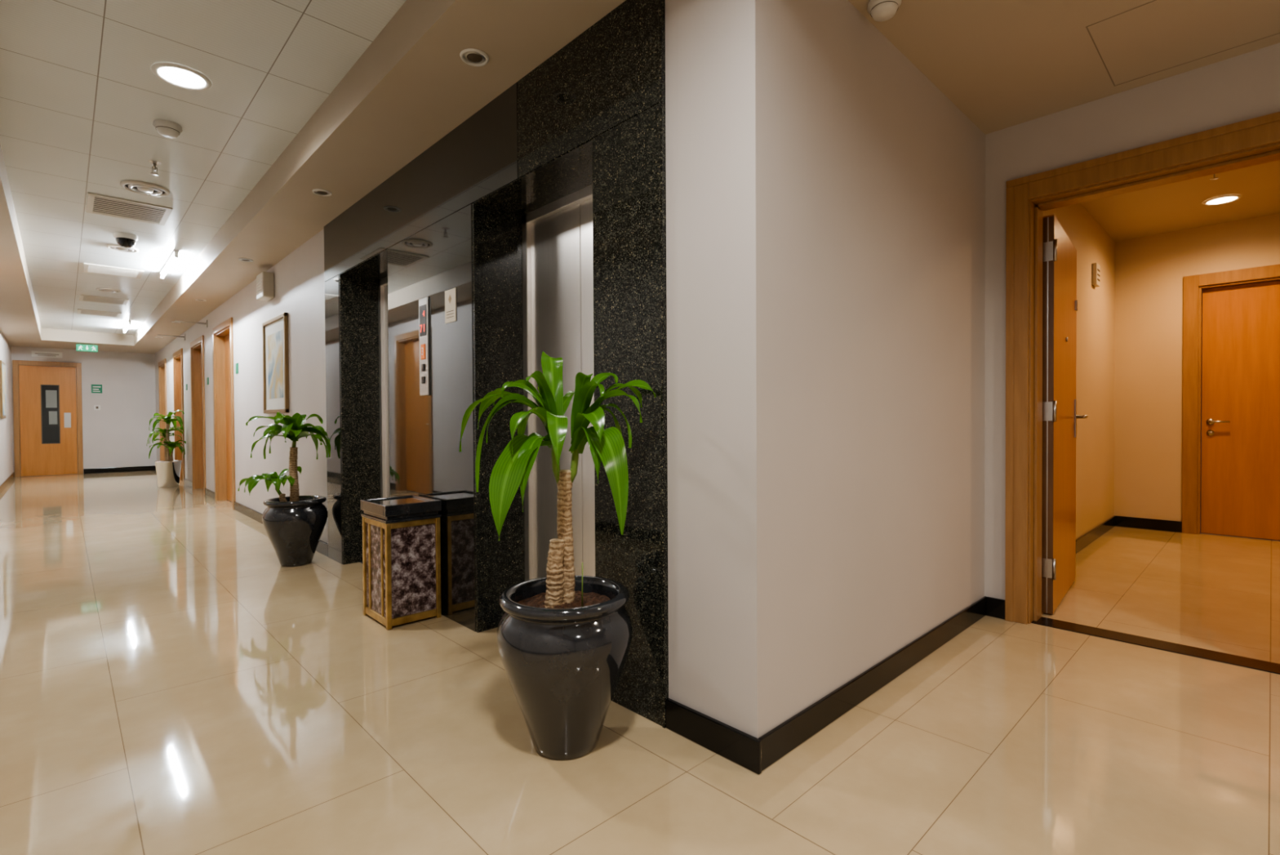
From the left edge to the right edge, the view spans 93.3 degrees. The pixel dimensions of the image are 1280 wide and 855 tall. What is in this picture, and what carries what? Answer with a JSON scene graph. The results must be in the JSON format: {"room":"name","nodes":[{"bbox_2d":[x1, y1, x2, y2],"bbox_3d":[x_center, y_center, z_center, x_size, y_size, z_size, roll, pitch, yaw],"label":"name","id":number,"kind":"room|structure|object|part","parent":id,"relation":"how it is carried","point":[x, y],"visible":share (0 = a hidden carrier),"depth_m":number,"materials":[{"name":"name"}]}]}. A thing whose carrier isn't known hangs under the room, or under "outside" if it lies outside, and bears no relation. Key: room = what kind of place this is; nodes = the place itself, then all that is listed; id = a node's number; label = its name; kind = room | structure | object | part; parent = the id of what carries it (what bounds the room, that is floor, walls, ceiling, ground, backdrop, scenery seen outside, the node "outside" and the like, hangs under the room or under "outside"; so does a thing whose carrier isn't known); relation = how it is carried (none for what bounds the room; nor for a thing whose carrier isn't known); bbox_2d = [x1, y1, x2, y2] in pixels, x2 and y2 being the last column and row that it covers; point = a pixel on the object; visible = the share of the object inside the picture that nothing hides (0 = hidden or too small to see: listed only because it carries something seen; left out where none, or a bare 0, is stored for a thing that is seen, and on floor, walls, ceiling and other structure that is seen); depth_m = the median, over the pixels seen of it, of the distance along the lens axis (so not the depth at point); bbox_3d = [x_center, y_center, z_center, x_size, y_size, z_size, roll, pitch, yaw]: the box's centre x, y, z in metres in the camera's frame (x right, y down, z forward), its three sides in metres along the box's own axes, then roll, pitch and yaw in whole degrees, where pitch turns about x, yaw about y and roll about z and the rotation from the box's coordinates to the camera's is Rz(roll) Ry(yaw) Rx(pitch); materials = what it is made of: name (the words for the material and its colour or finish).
{"room":"elevator hallway","nodes":[
{"label":"elevator hallway","id":0,"kind":"room"},
{"bbox_2d":[0,330,13,484],"bbox_3d":[-5.289,-0.428,4.404,0.150,2.900,20.080,-1,1,-44],"label":"wall","id":1,"kind":"structure","parent":0,"point":[6,424],"depth_m":10.62,"materials":[{"name":"white paint"}]},
{"bbox_2d":[0,360,6,417],"bbox_3d":[-10.240,-0.601,9.713,0.032,0.900,0.800,-1,1,-44],"label":"framed picture","id":2,"kind":"object","parent":1,"relation":"attached to","point":[2,376],"visible":1,"depth_m":9.49,"materials":[{"name":"gold metal"}]},
{"bbox_2d":[1,363,5,415],"bbox_3d":[-10.229,-0.601,9.723,0.002,0.820,0.720,-1,1,-44],"label":"print","id":3,"kind":"object","parent":2,"relation":"attached to","point":[3,376],"depth_m":9.63},
{"bbox_2d":[0,471,14,493],"bbox_3d":[-5.221,0.970,4.480,0.016,0.100,20.080,-1,1,-44],"label":"baseboard","id":4,"kind":"structure","parent":1,"relation":"attached to","point":[4,484],"depth_m":10.15,"materials":[{"name":"black"}]},
{"bbox_2d":[10,346,156,476],"bbox_3d":[-11.362,-0.503,12.591,2.685,2.900,0.150,-1,1,-44],"label":"wall","id":5,"kind":"structure","parent":0,"point":[116,434],"depth_m":12.74,"materials":[{"name":"white paint"}]},
{"bbox_2d":[31,351,62,357],"bbox_3d":[-11.812,-1.453,12.041,0.440,0.110,0.012,-1,1,-44],"label":"door sign","id":6,"kind":"object","parent":5,"relation":"attached to","point":[33,353],"visible":1,"depth_m":12.03,"materials":[{"name":"white plastic"}]},
{"bbox_2d":[12,360,83,476],"bbox_3d":[-11.791,-0.179,12.059,0.980,2.270,0.030,-1,1,-44],"label":"frame","id":7,"kind":"object","parent":5,"relation":"attached to","point":[15,363],"visible":1,"depth_m":11.92,"materials":[{"name":"brown wood"}]},
{"bbox_2d":[18,364,77,475],"bbox_3d":[-11.794,-0.134,12.063,0.810,2.169,0.020,-1,1,-44],"label":"leaf","id":8,"kind":"object","parent":5,"relation":"attached to","point":[37,459],"visible":1,"depth_m":12.01,"materials":[{"name":"brown wood"}]},
{"bbox_2d":[40,384,60,444],"bbox_3d":[-11.769,-0.264,12.070,0.270,1.180,0.007,-1,1,-44],"label":"bead","id":9,"kind":"object","parent":8,"relation":"attached to","point":[41,384],"depth_m":12.05},
{"bbox_2d":[41,385,59,443],"bbox_3d":[-11.779,-0.264,12.081,0.250,1.160,0.012,-1,1,-44],"label":"panel","id":10,"kind":"object","parent":8,"relation":"attached to","point":[51,433],"visible":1,"depth_m":12.06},
{"bbox_2d":[45,390,57,424],"bbox_3d":[-11.765,-0.404,12.086,0.160,0.680,0.002,-1,1,-44],"label":"pane","id":11,"kind":"object","parent":10,"relation":"attached to","point":[51,395],"depth_m":12.09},
{"bbox_2d":[63,413,71,427],"bbox_3d":[-11.591,-0.147,12.241,0.100,0.300,0.006,-1,1,-44],"label":"plate","id":12,"kind":"object","parent":8,"relation":"attached to","point":[67,415],"visible":1,"depth_m":12.24,"materials":[{"name":"grey metal"}]},
{"bbox_2d":[91,384,102,393],"bbox_3d":[-11.281,-0.803,12.555,0.170,0.180,0.010,-1,1,-44],"label":"notice","id":13,"kind":"object","parent":5,"relation":"attached to","point":[95,388],"visible":1,"depth_m":12.55,"materials":[{"name":"teal"}]},
{"bbox_2d":[93,404,100,409],"bbox_3d":[-11.277,-0.413,12.559,0.100,0.100,0.014,-1,1,-44],"label":"light switch","id":14,"kind":"object","parent":5,"relation":"attached to","point":[95,406],"visible":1,"depth_m":12.55,"materials":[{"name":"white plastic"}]},
{"bbox_2d":[83,465,155,473],"bbox_3d":[-11.011,0.892,12.822,1.164,0.100,0.016,-1,1,-44],"label":"baseboard","id":15,"kind":"structure","parent":5,"relation":"attached to","point":[151,467],"depth_m":12.79,"materials":[{"name":"black"}]},
{"bbox_2d":[0,0,406,334],"bbox_3d":[-3.909,-1.815,4.619,1.280,0.150,18.500,-1,1,-44],"label":"ceiling","id":16,"kind":"structure","parent":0,"point":[81,96],"depth_m":3.35,"materials":[{"name":"paint"}]},
{"bbox_2d":[151,62,212,90],"bbox_3d":[-2.255,-1.722,2.977,0.240,0.008,0.240,-1,1,-44],"label":"recessed light","id":17,"kind":"object","parent":16,"relation":"in","point":[180,76],"depth_m":2.97,"materials":[{"name":"white plastic"}]},
{"bbox_2d":[155,228,328,542],"bbox_3d":[-6.372,-0.485,9.060,0.350,2.900,11.850,-1,1,-44],"label":"wall","id":18,"kind":"structure","parent":0,"point":[299,277],"depth_m":6.11,"materials":[{"name":"white paint"}]},
{"bbox_2d":[158,358,167,460],"bbox_3d":[-9.601,-0.204,12.264,0.140,2.290,1.140,-1,1,-44],"label":"frame","id":19,"kind":"object","parent":18,"relation":"attached to","point":[162,364],"visible":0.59,"depth_m":12.58,"materials":[{"name":"brown wood"}]},
{"bbox_2d":[157,333,185,340],"bbox_3d":[-7.633,-1.488,9.846,0.360,0.100,0.080,-1,1,-44],"label":"sign","id":20,"kind":"object","parent":18,"relation":"attached to","point":[184,336],"visible":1,"depth_m":9.88,"materials":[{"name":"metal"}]},
{"bbox_3d":[-7.633,-1.488,9.846,0.360,0.020,0.020,-1,1,-44],"label":"arm","id":21,"kind":"part","parent":20,"relation":"part of","materials":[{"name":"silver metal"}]},
{"bbox_2d":[173,347,184,484],"bbox_3d":[-8.029,-0.191,10.619,0.140,2.290,1.090,-1,1,-44],"label":"frame","id":22,"kind":"object","parent":18,"relation":"attached to","point":[178,378],"visible":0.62,"depth_m":10.91,"materials":[{"name":"brown wood"}]},
{"bbox_2d":[174,320,208,327],"bbox_3d":[-6.182,-1.446,8.329,0.360,0.100,0.080,-1,1,-44],"label":"sign","id":23,"kind":"object","parent":18,"relation":"attached to","point":[206,323],"visible":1,"depth_m":8.35,"materials":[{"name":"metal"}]},
{"bbox_3d":[-6.182,-1.446,8.329,0.360,0.020,0.020,-1,1,-44],"label":"arm","id":24,"kind":"part","parent":23,"relation":"part of","materials":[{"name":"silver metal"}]},
{"bbox_2d":[190,335,206,494],"bbox_3d":[-6.602,-0.179,9.126,0.140,2.290,1.140,-1,1,-44],"label":"frame","id":25,"kind":"object","parent":18,"relation":"attached to","point":[197,344],"visible":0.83,"depth_m":9.45,"materials":[{"name":"brown wood"}]},
{"bbox_2d":[200,349,203,488],"bbox_3d":[-6.549,-0.132,9.177,0.045,2.181,0.934,-1,1,-44],"label":"leaf","id":26,"kind":"object","parent":18,"relation":"attached to","point":[201,349],"visible":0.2,"depth_m":9.47,"materials":[{"name":"brown wood"}]},
{"bbox_2d":[212,317,235,509],"bbox_3d":[-5.227,-0.168,7.688,0.140,2.290,1.240,-1,1,-44],"label":"frame","id":27,"kind":"object","parent":18,"relation":"attached to","point":[225,328],"visible":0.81,"depth_m":8.04,"materials":[{"name":"brown wood"}]},
{"bbox_2d":[224,333,232,502],"bbox_3d":[-5.174,-0.120,7.739,0.045,2.181,1.034,-1,1,-44],"label":"leaf","id":28,"kind":"object","parent":18,"relation":"attached to","point":[227,339],"visible":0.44,"depth_m":7.97,"materials":[{"name":"brown wood"}]},
{"bbox_2d":[235,362,238,373],"bbox_3d":[-4.696,-0.687,7.043,0.008,0.120,0.120,-1,1,-44],"label":"room sign","id":29,"kind":"object","parent":18,"relation":"attached to","point":[236,364],"visible":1,"depth_m":7.02,"materials":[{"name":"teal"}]},
{"bbox_2d":[183,478,328,556],"bbox_3d":[-6.497,0.917,8.954,0.016,0.100,11.848,-1,1,-44],"label":"baseboard","id":30,"kind":"structure","parent":18,"relation":"attached to","point":[322,546],"depth_m":6.62,"materials":[{"name":"black"}]},
{"bbox_2d":[256,271,274,301],"bbox_3d":[-3.615,-1.357,5.830,0.104,0.240,0.260,-1,1,-44],"label":"wall speaker","id":31,"kind":"object","parent":18,"relation":"attached to","point":[264,280],"visible":1,"depth_m":5.75,"materials":[{"name":"beige plastic"}]},
{"bbox_2d":[256,278,262,294],"bbox_3d":[-3.651,-1.350,5.796,0.005,0.126,0.200,-1,1,-44],"label":"grille","id":32,"kind":"object","parent":31,"relation":"attached to","point":[259,281],"depth_m":5.80,"materials":[{"name":"white plastic"}]},
{"bbox_2d":[262,312,288,413],"bbox_3d":[-3.470,-0.587,5.747,0.030,0.900,0.830,-1,1,-44],"label":"framed picture","id":33,"kind":"object","parent":18,"relation":"attached to","point":[275,330],"visible":1,"depth_m":5.72,"materials":[{"name":"beige paper"}]},
{"bbox_2d":[267,329,283,399],"bbox_3d":[-3.468,-0.587,5.749,0.003,0.620,0.550,-1,1,-44],"label":"print","id":34,"kind":"object","parent":33,"relation":"attached to","point":[275,338],"depth_m":5.73},
{"bbox_2d":[262,494,328,566],"bbox_3d":[-2.537,0.764,4.457,0.421,0.482,0.421,-1,1,-44],"label":"pot","id":35,"kind":"object","parent":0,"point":[294,526],"depth_m":4.33,"materials":[{"name":"black ceramic"}]},
{"bbox_2d":[324,82,518,631],"bbox_3d":[-1.356,-0.263,3.780,0.331,2.540,2.718,-1,1,-44],"label":"wall","id":36,"kind":"structure","parent":0,"point":[478,157],"depth_m":3.29,"materials":[{"name":"black stone"}]},
{"bbox_2d":[496,574,631,759],"bbox_3d":[-0.241,0.777,1.961,0.434,0.497,0.434,-1,1,-44],"label":"pot","id":37,"kind":"object","parent":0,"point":[563,652],"depth_m":1.81,"materials":[{"name":"black ceramic"}]},
{"bbox_2d":[0,470,1279,854],"bbox_3d":[-3.742,1.042,5.963,4.400,0.100,20.180,-1,1,-44],"label":"floor","id":38,"kind":"structure","parent":0,"point":[169,686],"depth_m":1.98,"materials":[{"name":"tile"}]},
{"bbox_2d":[146,409,186,487],"bbox_3d":[-7.678,0.338,9.791,0.479,1.249,0.798,-1,1,-44],"label":"dracaena","id":39,"kind":"object","parent":38,"relation":"on","point":[168,470],"visible":1,"depth_m":9.76,"materials":[{"name":"green plant"}]},
{"bbox_2d":[237,411,330,566],"bbox_3d":[-2.579,0.446,4.416,0.540,1.119,0.545,-1,1,-44],"label":"dracaena","id":40,"kind":"object","parent":38,"relation":"on","point":[294,525],"visible":1,"depth_m":4.35,"materials":[{"name":"green plant"}]},
{"bbox_2d":[360,494,441,629],"bbox_3d":[-1.282,0.701,3.248,0.297,0.625,0.352,-1,1,-44],"label":"bin","id":41,"kind":"object","parent":38,"relation":"on","point":[402,538],"visible":1,"depth_m":3.14,"materials":[{"name":"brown stone"}]},
{"bbox_2d":[371,496,429,505],"bbox_3d":[-1.284,0.405,3.244,0.241,0.018,0.296,-1,1,-44],"label":"tray","id":42,"kind":"object","parent":41,"relation":"on","point":[392,500],"depth_m":3.29,"materials":[{"name":"silver metal"}]},
{"bbox_3d":[-1.282,0.734,3.248,0.261,0.500,0.316,-1,1,-44],"label":"marble panel","id":43,"kind":"part","parent":41,"relation":"part of","materials":[{"name":"stone"}]},
{"bbox_2d":[458,351,656,759],"bbox_3d":[-0.250,0.388,1.938,0.518,1.274,0.511,-1,1,-44],"label":"dracaena","id":44,"kind":"object","parent":38,"relation":"on","point":[564,637],"visible":1,"depth_m":1.83,"materials":[{"name":"green plant"}]},
{"bbox_2d":[0,0,1279,353],"bbox_3d":[-3.709,-1.728,5.903,4.240,0.360,20.080,-1,1,-44],"label":"ceiling","id":45,"kind":"structure","parent":0,"point":[1003,64],"depth_m":2.66,"materials":[{"name":"white paint"}]},
{"bbox_2d":[75,342,97,351],"bbox_3d":[-10.457,-1.510,11.433,0.300,0.145,0.042,-1,1,-44],"label":"exit sign","id":46,"kind":"object","parent":45,"relation":"hanging from","point":[89,348],"visible":1,"depth_m":11.42,"materials":[{"name":"teal plastic"}]},
{"bbox_2d":[76,308,121,317],"bbox_3d":[-8.398,-1.773,9.389,0.500,0.010,0.500,-1,1,-44],"label":"ceiling vent","id":47,"kind":"object","parent":45,"relation":"in","point":[88,312],"visible":1,"depth_m":9.35,"materials":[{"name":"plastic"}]},
{"bbox_2d":[79,294,128,305],"bbox_3d":[-7.431,-1.765,8.377,0.500,0.010,0.500,-1,1,-44],"label":"ceiling vent","id":48,"kind":"object","parent":45,"relation":"in","point":[82,297],"visible":1,"depth_m":8.35,"materials":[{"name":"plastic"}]},
{"bbox_2d":[95,287,120,292],"bbox_3d":[-6.801,-1.752,7.734,0.240,0.022,0.240,-1,1,-44],"label":"recessed light","id":49,"kind":"object","parent":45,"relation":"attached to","point":[102,289],"visible":1,"depth_m":7.70,"materials":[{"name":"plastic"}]},
{"bbox_2d":[82,262,144,279],"bbox_3d":[-5.910,-1.752,6.787,0.500,0.010,0.500,-1,1,-44],"label":"ceiling vent","id":50,"kind":"object","parent":45,"relation":"in","point":[87,268],"visible":1,"depth_m":6.77,"materials":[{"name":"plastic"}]},
{"bbox_2d":[106,244,138,252],"bbox_3d":[-5.040,-1.737,5.890,0.240,0.022,0.240,-1,1,-44],"label":"recessed light","id":51,"kind":"object","parent":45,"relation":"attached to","point":[113,246],"visible":0.88,"depth_m":5.87,"materials":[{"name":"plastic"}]},
{"bbox_2d":[113,231,137,248],"bbox_3d":[-4.666,-1.689,5.487,0.170,0.115,0.170,-1,1,-44],"label":"security camera","id":52,"kind":"object","parent":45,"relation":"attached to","point":[126,240],"visible":1,"depth_m":5.44,"materials":[{"name":"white plastic"}]},
{"bbox_2d":[123,320,131,333],"bbox_3d":[-8.938,-1.751,10.534,0.040,0.075,1.200,-1,1,-44],"label":"fluorescent light","id":53,"kind":"object","parent":45,"relation":"attached to","point":[128,324],"visible":1,"depth_m":10.43,"materials":[{"name":"white plastic"}]},
{"bbox_2d":[85,192,173,226],"bbox_3d":[-4.087,-1.736,4.836,0.500,0.010,0.560,-1,1,-44],"label":"ceiling vent","id":54,"kind":"object","parent":45,"relation":"in","point":[98,204],"visible":1,"depth_m":4.81,"materials":[{"name":"beige plastic"}]},
{"bbox_2d":[120,180,169,196],"bbox_3d":[-3.554,-1.725,4.344,0.275,0.022,0.310,-1,1,-44],"label":"recessed light","id":55,"kind":"object","parent":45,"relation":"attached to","point":[138,187],"visible":1,"depth_m":4.34,"materials":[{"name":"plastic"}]},
{"bbox_2d":[147,160,160,175],"bbox_3d":[-3.180,-1.696,3.960,0.068,0.078,0.068,-1,1,-44],"label":"sprinkler","id":56,"kind":"object","parent":45,"relation":"attached to","point":[154,163],"visible":1,"depth_m":3.95,"materials":[{"name":"grey metal"}]},
{"bbox_3d":[-3.180,-1.708,3.960,0.017,0.046,0.018,-1,1,-44],"label":"stem","id":57,"kind":"part","parent":56,"relation":"part of","materials":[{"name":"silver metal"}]},
{"bbox_2d":[152,119,182,137],"bbox_3d":[-2.704,-1.701,3.462,0.135,0.060,0.135,-1,1,-44],"label":"smoke detector","id":58,"kind":"object","parent":45,"relation":"attached to","point":[166,128],"visible":1,"depth_m":3.43,"materials":[{"name":"white plastic"}]},
{"bbox_2d":[160,249,178,278],"bbox_3d":[-4.999,-1.719,6.413,0.040,0.075,1.200,-1,1,-44],"label":"fluorescent light","id":59,"kind":"object","parent":45,"relation":"attached to","point":[175,255],"visible":1,"depth_m":6.32,"materials":[{"name":"white plastic"}]},
{"bbox_2d":[195,298,206,301],"bbox_3d":[-5.363,-1.553,7.381,0.116,0.008,0.116,-1,1,-44],"label":"recessed light","id":60,"kind":"object","parent":45,"relation":"in","point":[198,300],"visible":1,"depth_m":7.37,"materials":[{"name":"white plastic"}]},
{"bbox_2d":[238,257,253,262],"bbox_3d":[-3.629,-1.539,5.566,0.116,0.008,0.116,-1,1,-44],"label":"recessed light","id":61,"kind":"object","parent":45,"relation":"in","point":[244,260],"visible":1,"depth_m":5.56,"materials":[{"name":"white plastic"}]},
{"bbox_2d":[311,188,332,196],"bbox_3d":[-2.067,-1.526,3.933,0.116,0.008,0.116,-1,1,-44],"label":"recessed light","id":62,"kind":"object","parent":45,"relation":"in","point":[319,192],"visible":1,"depth_m":3.93,"materials":[{"name":"white plastic"}]},
{"bbox_2d":[459,48,488,66],"bbox_3d":[-0.679,-1.514,2.480,0.116,0.008,0.116,-1,1,-44],"label":"recessed light","id":63,"kind":"object","parent":45,"relation":"in","point":[479,58],"visible":1,"depth_m":2.48,"materials":[{"name":"white plastic"}]},
{"bbox_2d":[866,0,901,22],"bbox_3d":[0.875,-1.499,2.167,0.114,0.051,0.114,-1,1,-44],"label":"smoke detector","id":64,"kind":"object","parent":45,"relation":"attached to","point":[881,11],"visible":1,"depth_m":2.15,"materials":[{"name":"white plastic"}]},
{"bbox_2d":[1085,0,1279,86],"bbox_3d":[2.130,-1.533,2.302,0.602,0.001,0.602,-1,1,-44],"label":"access panel","id":65,"kind":"object","parent":45,"relation":"attached to","point":[1154,0],"visible":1,"depth_m":2.45,"materials":[{"name":"brown"}]},
{"bbox_2d":[665,0,985,737],"bbox_3d":[0.958,-0.441,2.633,2.065,2.900,0.377,-1,1,-44],"label":"wall","id":66,"kind":"structure","parent":0,"point":[825,199],"depth_m":2.03,"materials":[{"name":"white paint"}]},
{"bbox_2d":[657,0,668,728],"bbox_3d":[0.081,-0.248,2.049,0.024,2.540,0.013,-1,1,-44],"label":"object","id":67,"kind":"object","parent":66,"relation":"attached to","point":[661,3],"depth_m":2.04,"materials":[{"name":"black stone"}]},
{"bbox_2d":[665,595,986,773],"bbox_3d":[0.963,0.959,2.636,2.071,0.100,0.392,-1,1,-44],"label":"baseboard","id":68,"kind":"structure","parent":66,"relation":"attached to","point":[753,753],"depth_m":2.02,"materials":[{"name":"black"}]},
{"bbox_2d":[1042,203,1115,538],"bbox_3d":[3.290,-0.482,4.697,3.740,2.900,0.150,-1,1,-44],"label":"wall","id":69,"kind":"structure","parent":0,"point":[1095,361],"depth_m":5.11,"materials":[{"name":"beige paint"}]},
{"bbox_2d":[1091,262,1100,287],"bbox_3d":[3.835,-1.281,5.082,0.140,0.180,0.038,-1,1,-44],"label":"door chime","id":70,"kind":"object","parent":69,"relation":"attached to","point":[1095,272],"visible":1,"depth_m":5.04,"materials":[{"name":"beige plastic"}]},
{"bbox_2d":[984,43,1279,599],"bbox_3d":[3.377,-0.443,1.741,0.220,2.900,4.255,-1,1,-44],"label":"wall","id":71,"kind":"structure","parent":0,"point":[1245,86],"depth_m":2.93,"materials":[{"name":"white paint"}]},
{"bbox_2d":[195,497,1015,854],"bbox_3d":[-2.938,1.028,6.662,2.271,0.099,20.080,-1,1,-44],"label":"trim","id":72,"kind":"structure","parent":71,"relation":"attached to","point":[196,497],"depth_m":1.89,"materials":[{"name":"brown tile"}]},
{"bbox_2d":[986,596,1004,618],"bbox_3d":[3.304,0.958,1.674,0.016,0.100,4.243,-1,1,-44],"label":"baseboard","id":73,"kind":"structure","parent":71,"relation":"attached to","point":[995,607],"depth_m":3.17,"materials":[{"name":"black"}]},
{"bbox_2d":[1041,214,1088,613],"bbox_3d":[2.483,-0.071,3.509,0.119,2.102,0.937,0,1,42],"label":"door","id":74,"kind":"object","parent":71,"relation":"attached to","point":[1060,302],"visible":0.99,"depth_m":3.31,"materials":[{"name":"brown wood"}]},
{"bbox_3d":[2.746,-0.057,3.812,0.008,0.240,0.045,0,1,42],"label":"handle plate","id":75,"kind":"part","parent":74,"relation":"part of","materials":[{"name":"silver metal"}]},
{"bbox_3d":[2.748,-0.767,3.806,0.012,0.060,0.040,0,1,42],"label":"door chain","id":76,"kind":"part","parent":74,"relation":"part of","materials":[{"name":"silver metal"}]},
{"bbox_3d":[2.734,-0.066,3.748,0.064,0.021,0.134,0,1,42],"label":"handle lever","id":77,"kind":"part","parent":74,"relation":"part of","materials":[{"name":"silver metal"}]},
{"bbox_2d":[1004,111,1279,624],"bbox_3d":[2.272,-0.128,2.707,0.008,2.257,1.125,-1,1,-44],"label":"door frame","id":78,"kind":"structure","parent":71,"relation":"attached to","point":[1274,117],"depth_m":3.08,"materials":[{"name":"brown wood"}]},
{"bbox_2d":[1031,616,1279,674],"bbox_3d":[2.362,1.022,2.802,0.140,0.054,0.955,-1,1,-44],"label":"trim","id":79,"kind":"structure","parent":71,"relation":"attached to","point":[1251,663],"depth_m":2.76,"materials":[{"name":"black stone"}]},
{"bbox_2d":[1041,525,1279,663],"bbox_3d":[4.386,1.028,3.508,3.840,0.100,3.400,-1,1,-44],"label":"floor","id":80,"kind":"structure","parent":0,"point":[1214,592],"depth_m":3.65,"materials":[{"name":"tile"}]},
{"bbox_2d":[1080,160,1279,241],"bbox_3d":[4.385,-1.831,3.381,3.540,0.180,3.250,-1,1,-44],"label":"ceiling","id":81,"kind":"structure","parent":0,"point":[1177,206],"depth_m":4.78,"materials":[{"name":"beige paint"}]},
{"bbox_2d":[1209,173,1218,180],"bbox_3d":[3.860,-1.708,4.063,0.068,0.078,0.068,-1,1,-44],"label":"sprinkler","id":82,"kind":"object","parent":81,"relation":"attached to","point":[1214,177],"visible":0.45,"depth_m":4.06,"materials":[{"name":"grey metal"}]},
{"bbox_2d":[1202,194,1241,205],"bbox_3d":[4.495,-1.754,4.671,0.220,0.008,0.220,-1,1,-44],"label":"recessed light","id":83,"kind":"object","parent":81,"relation":"in","point":[1227,198],"depth_m":4.66,"materials":[{"name":"white plastic"}]},
{"bbox_2d":[1113,213,1279,521],"bbox_3d":[5.744,-0.496,4.691,0.200,2.900,3.250,-1,1,-44],"label":"wall","id":84,"kind":"structure","parent":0,"point":[1150,271],"depth_m":5.57,"materials":[{"name":"beige paint"}]},
{"bbox_2d":[1075,515,1182,553],"bbox_3d":[4.408,0.928,3.425,3.520,0.100,3.250,-1,1,-44],"label":"baseboard","id":85,"kind":"structure","parent":84,"relation":"attached to","point":[1090,536],"depth_m":5.54,"materials":[{"name":"black"}]},
{"bbox_2d":[1182,263,1279,533],"bbox_3d":[5.295,-0.199,5.066,0.100,2.300,1.110,-1,1,-44],"label":"frame","id":86,"kind":"object","parent":84,"relation":"attached to","point":[1193,285],"visible":1,"depth_m":5.38,"materials":[{"name":"brown wood"}]},
{"bbox_2d":[1200,280,1279,540],"bbox_3d":[5.333,-0.141,5.103,0.045,2.171,0.864,-1,1,-44],"label":"leaf","id":87,"kind":"object","parent":84,"relation":"attached to","point":[1240,494],"visible":1,"depth_m":5.21,"materials":[{"name":"brown wood"}]},
{"bbox_2d":[1206,418,1213,424],"bbox_3d":[5.054,-0.051,5.356,0.012,0.056,0.056,-1,1,-44],"label":"rose","id":88,"kind":"object","parent":87,"relation":"attached to","point":[1207,420],"visible":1,"depth_m":5.36,"materials":[{"name":"silver metal"}]},
{"bbox_2d":[1206,430,1214,435],"bbox_3d":[5.054,0.049,5.357,0.012,0.052,0.052,-1,1,-44],"label":"rose","id":89,"kind":"object","parent":87,"relation":"attached to","point":[1210,433],"visible":1,"depth_m":5.36,"materials":[{"name":"silver metal"}]},
{"bbox_2d":[1208,420,1230,422],"bbox_3d":[5.075,-0.051,5.297,0.062,0.019,0.135,-1,1,-44],"label":"lever","id":90,"kind":"object","parent":87,"relation":"attached to","point":[1209,421],"visible":1,"depth_m":5.28,"materials":[{"name":"silver metal"}]},
{"bbox_3d":[-0.879,-0.444,3.626,0.150,2.900,3.598,-1,1,-44],"label":"wall","id":91,"kind":"structure","parent":0,"visible":0},
{"bbox_2d":[377,275,390,497],"bbox_3d":[-1.651,-0.056,4.288,0.050,2.116,0.896,-1,1,-44],"label":"elevator door","id":92,"kind":"structure","parent":91,"relation":"in","point":[382,282],"depth_m":4.56,"materials":[{"name":"metal"}]},
{"bbox_3d":[-1.784,-0.038,4.442,0.020,2.054,0.401,-1,1,-44],"label":"panel","id":93,"kind":"part","parent":92,"relation":"part of","materials":[{"name":"silver metal"}]},
{"bbox_2d":[418,296,430,395],"bbox_3d":[-1.203,-0.448,3.363,0.018,0.540,0.110,-1,1,-44],"label":"panel","id":94,"kind":"object","parent":91,"relation":"attached to","point":[424,304],"visible":1,"depth_m":3.35,"materials":[{"name":"grey metal"}]},
{"bbox_2d":[420,343,425,359],"bbox_3d":[-1.206,-0.421,3.361,0.006,0.085,0.052,-1,1,-44],"label":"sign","id":95,"kind":"object","parent":94,"relation":"attached to","point":[422,345],"depth_m":3.36,"materials":[{"name":"orange"}]},
{"bbox_2d":[444,287,456,323],"bbox_3d":[-0.985,-0.632,3.141,0.005,0.170,0.120,-1,1,-44],"label":"plaque","id":96,"kind":"object","parent":91,"relation":"attached to","point":[450,295],"visible":1,"depth_m":3.13,"materials":[{"name":"beige"}]},
{"bbox_2d":[338,107,650,279],"bbox_3d":[-1.060,-1.206,3.447,0.317,0.206,3.590,-1,1,-44],"label":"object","id":97,"kind":"structure","parent":91,"relation":"attached to","point":[571,172],"depth_m":2.79,"materials":[{"name":"black stone"}]},
{"bbox_2d":[338,0,662,725],"bbox_3d":[-0.941,-0.260,3.346,0.331,2.540,3.277,-1,1,-44],"label":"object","id":98,"kind":"structure","parent":91,"relation":"attached to","point":[607,76],"depth_m":2.28,"materials":[{"name":"black stone"}]},
{"bbox_2d":[521,184,595,580],"bbox_3d":[-0.276,-0.045,2.849,0.050,2.116,0.919,-1,1,-44],"label":"elevator door","id":99,"kind":"structure","parent":91,"relation":"in","point":[585,193],"depth_m":2.97,"materials":[{"name":"metal"}]},
{"bbox_3d":[-0.412,-0.027,3.007,0.020,2.054,0.412,-1,1,-44],"label":"panel","id":100,"kind":"part","parent":99,"relation":"part of","materials":[{"name":"silver metal"}]},
{"bbox_3d":[-0.124,-0.025,2.706,0.020,2.054,0.412,-1,1,-44],"label":"panel","id":101,"kind":"part","parent":99,"relation":"part of","materials":[{"name":"silver metal"}]}
]}

